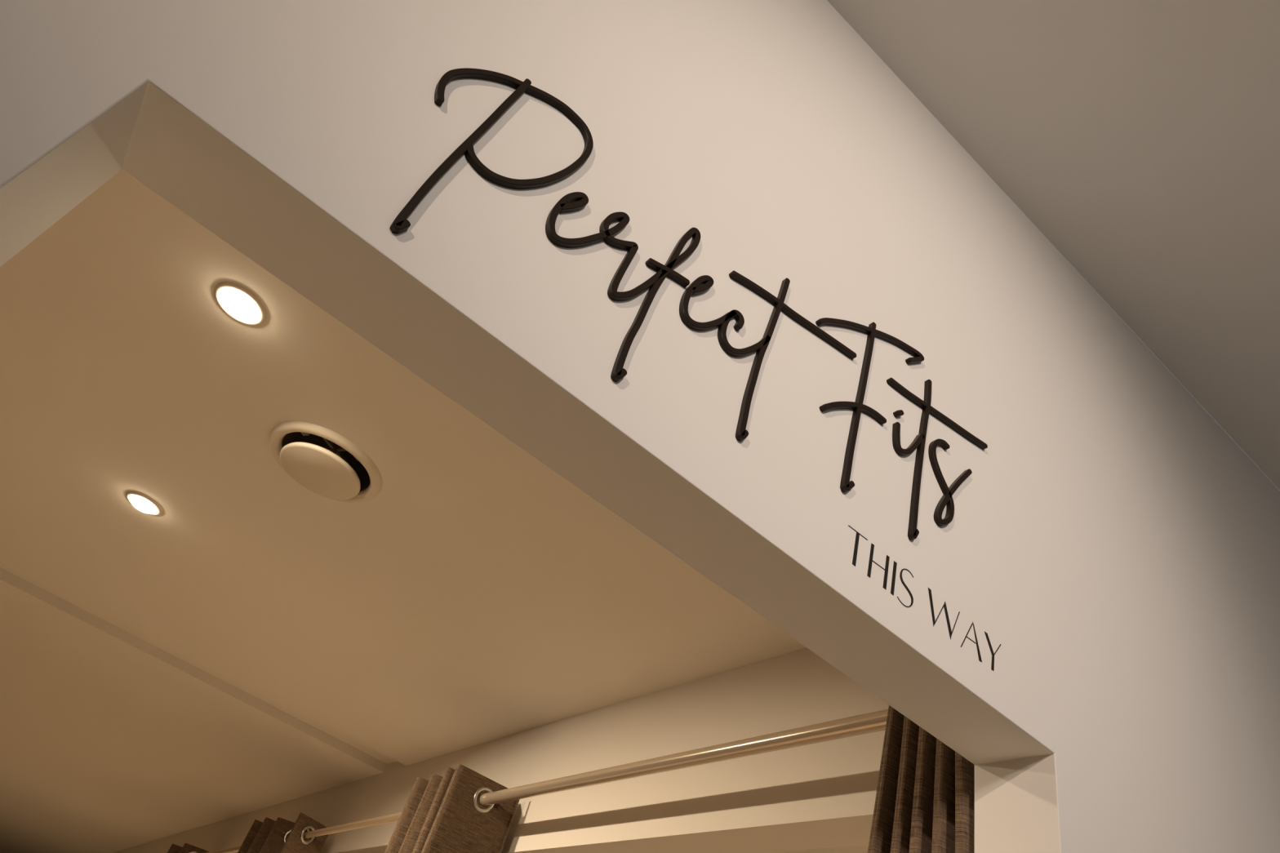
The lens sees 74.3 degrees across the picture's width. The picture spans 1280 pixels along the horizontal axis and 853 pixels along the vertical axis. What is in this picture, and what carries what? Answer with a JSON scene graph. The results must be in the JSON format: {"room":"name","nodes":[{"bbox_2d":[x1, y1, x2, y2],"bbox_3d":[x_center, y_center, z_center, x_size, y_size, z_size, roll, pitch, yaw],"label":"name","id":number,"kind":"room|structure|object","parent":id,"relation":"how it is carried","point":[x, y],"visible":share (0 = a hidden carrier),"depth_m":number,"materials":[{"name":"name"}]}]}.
{"room":"clothing store","nodes":[
{"label":"clothing store","id":0,"kind":"room"},
{"bbox_2d":[0,169,868,852],"bbox_3d":[-3.384,2.449,5.482,3.046,0.200,12.400,37,-43,-20],"label":"ceiling","id":1,"kind":"structure","parent":0,"point":[262,639],"depth_m":1.82,"materials":[{"name":"white paint"}]},
{"bbox_2d":[125,491,162,515],"bbox_3d":[-1.096,0.175,1.862,0.084,0.014,0.084,37,-43,-20],"label":"recessed light","id":2,"kind":"object","parent":1,"relation":"in","point":[143,503],"visible":1,"depth_m":1.85,"materials":[{"name":"beige plastic"}]},
{"bbox_2d":[213,281,266,326],"bbox_3d":[-0.604,-0.179,1.270,0.084,0.014,0.084,37,-43,-20],"label":"recessed light","id":3,"kind":"object","parent":1,"relation":"in","point":[237,301],"visible":1,"depth_m":1.26,"materials":[{"name":"beige plastic"}]},
{"bbox_2d":[268,421,382,502],"bbox_3d":[-0.562,0.036,1.570,0.218,0.137,0.218,37,-43,-20],"label":"ceiling vent","id":4,"kind":"object","parent":1,"relation":"in","point":[323,461],"visible":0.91,"depth_m":1.52,"materials":[{"name":"beige plastic"}]},
{"bbox_2d":[113,647,888,852],"bbox_3d":[-3.424,3.561,4.801,0.100,2.600,12.400,37,-43,-20],"label":"wall","id":5,"kind":"structure","parent":0,"point":[822,795],"depth_m":1.68,"materials":[{"name":"paint"}]},
{"bbox_2d":[0,0,1279,852],"bbox_3d":[-0.351,0.269,0.334,6.800,3.163,0.100,37,-43,-20],"label":"wall","id":6,"kind":"structure","parent":0,"point":[1120,549],"depth_m":0.90,"materials":[{"name":"paint"}]},
{"bbox_2d":[389,67,593,234],"bbox_3d":[-0.132,-0.234,0.742,0.147,0.279,0.007,37,-43,-20],"label":"raised letter","id":7,"kind":"object","parent":6,"relation":"attached to","point":[400,224],"visible":1,"depth_m":0.76,"materials":[{"name":"black plastic"}]},
{"bbox_2d":[207,709,888,852],"bbox_3d":[-3.308,2.815,5.322,0.048,0.048,12.380,37,-43,-20],"label":"curtain rod","id":8,"kind":"object","parent":6,"relation":"attached to","point":[874,722],"visible":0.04,"depth_m":1.46,"materials":[{"name":"silver metal"}]},
{"bbox_2d":[167,843,209,852],"bbox_3d":[-2.433,2.819,3.335,0.156,2.210,0.324,37,-43,-20],"label":"curtain","id":9,"kind":"object","parent":8,"relation":"hanging from","point":[187,848],"visible":0.98,"depth_m":3.96,"materials":[{"name":"brown fabric"}]},
{"bbox_2d":[237,813,328,852],"bbox_3d":[-1.519,2.212,2.293,0.176,2.210,0.489,37,-43,-20],"label":"curtain","id":10,"kind":"object","parent":8,"relation":"hanging from","point":[265,837],"visible":0.94,"depth_m":2.92,"materials":[{"name":"brown fabric"}]},
{"bbox_2d":[384,764,519,852],"bbox_3d":[-0.723,1.691,1.395,0.188,2.210,0.312,37,-43,-20],"label":"curtain","id":11,"kind":"object","parent":8,"relation":"hanging from","point":[446,814],"visible":0.93,"depth_m":1.97,"materials":[{"name":"brown fabric"}]},
{"bbox_2d":[867,705,974,852],"bbox_3d":[0.122,1.139,0.443,0.103,2.212,0.172,37,-43,-20],"label":"curtain","id":12,"kind":"object","parent":8,"relation":"hanging from","point":[925,798],"visible":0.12,"depth_m":1.02,"materials":[{"name":"brown fabric"}]},
{"bbox_2d":[545,191,700,382],"bbox_3d":[-0.021,-0.154,0.793,0.154,0.250,0.007,37,-43,-20],"label":"raised lettering","id":13,"kind":"object","parent":6,"relation":"attached to","point":[580,199],"visible":1,"depth_m":0.79,"materials":[{"name":"black plastic"}]},
{"bbox_2d":[679,270,856,441],"bbox_3d":[0.136,-0.074,0.885,0.237,0.258,0.007,37,-43,-20],"label":"raised lettering","id":14,"kind":"object","parent":6,"relation":"attached to","point":[693,289],"visible":1,"depth_m":0.86,"materials":[{"name":"black plastic"}]},
{"bbox_2d":[848,524,867,566],"bbox_3d":[0.217,0.122,0.846,0.030,0.041,0.001,37,-43,-20],"label":"letter","id":15,"kind":"object","parent":6,"relation":"attached to","point":[857,536],"visible":1,"depth_m":0.85,"materials":[{"name":"black plastic"}]},
{"bbox_2d":[815,317,924,493],"bbox_3d":[0.260,-0.033,0.971,0.182,0.300,0.007,37,-43,-20],"label":"raised letter","id":16,"kind":"object","parent":6,"relation":"attached to","point":[857,406],"visible":1,"depth_m":0.97,"materials":[{"name":"black plastic"}]},
{"bbox_2d":[866,543,889,589],"bbox_3d":[0.242,0.142,0.858,0.029,0.041,0.001,37,-43,-20],"label":"letter","id":17,"kind":"object","parent":6,"relation":"attached to","point":[872,548],"visible":1,"depth_m":0.86,"materials":[{"name":"black plastic"}]},
{"bbox_2d":[890,560,897,595],"bbox_3d":[0.260,0.155,0.866,0.006,0.041,0.001,37,-43,-20],"label":"letter","id":18,"kind":"object","parent":6,"relation":"attached to","point":[895,564],"visible":1,"depth_m":0.86,"materials":[{"name":"black plastic"}]},
{"bbox_2d":[893,409,903,417],"bbox_3d":[0.306,-0.015,1.001,0.012,0.012,0.006,37,-43,-20],"label":"raised letter","id":19,"kind":"object","parent":6,"relation":"attached to","point":[899,413],"visible":1,"depth_m":1.00,"materials":[{"name":"black plastic"}]},
{"bbox_2d":[897,568,913,607],"bbox_3d":[0.274,0.166,0.872,0.024,0.045,0.001,37,-43,-20],"label":"letter","id":20,"kind":"object","parent":6,"relation":"attached to","point":[902,570],"visible":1,"depth_m":0.87,"materials":[{"name":"black plastic"}]},
{"bbox_2d":[886,377,987,540],"bbox_3d":[0.353,0.048,1.006,0.190,0.260,0.007,37,-43,-20],"label":"raised lettering","id":21,"kind":"object","parent":6,"relation":"attached to","point":[918,443],"visible":1,"depth_m":1.00,"materials":[{"name":"black plastic"}]},
{"bbox_2d":[928,587,959,639],"bbox_3d":[0.321,0.201,0.893,0.054,0.042,0.001,37,-43,-20],"label":"letter","id":22,"kind":"object","parent":6,"relation":"attached to","point":[944,606],"visible":1,"depth_m":0.89,"materials":[{"name":"black plastic"}]},
{"bbox_2d":[928,439,972,526],"bbox_3d":[0.368,0.074,1.004,0.076,0.129,0.006,37,-43,-20],"label":"raised letter","id":23,"kind":"object","parent":6,"relation":"attached to","point":[947,500],"visible":1,"depth_m":1.00,"materials":[{"name":"black plastic"}]},
{"bbox_2d":[960,621,982,662],"bbox_3d":[0.356,0.227,0.909,0.036,0.042,0.001,37,-43,-20],"label":"letter","id":24,"kind":"object","parent":6,"relation":"attached to","point":[976,642],"visible":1,"depth_m":0.91,"materials":[{"name":"black plastic"}]},
{"bbox_2d":[984,631,1001,671],"bbox_3d":[0.385,0.248,0.922,0.030,0.040,0.001,37,-43,-20],"label":"letter","id":25,"kind":"object","parent":6,"relation":"attached to","point":[985,633],"visible":1,"depth_m":0.92,"materials":[{"name":"black plastic"}]},
{"bbox_2d":[827,0,1279,490],"bbox_3d":[1.341,-1.745,-0.059,6.800,0.100,4.100,37,-43,-20],"label":"ceiling","id":26,"kind":"structure","parent":0,"point":[1140,138],"depth_m":1.47,"materials":[{"name":"white paint"}]}
]}

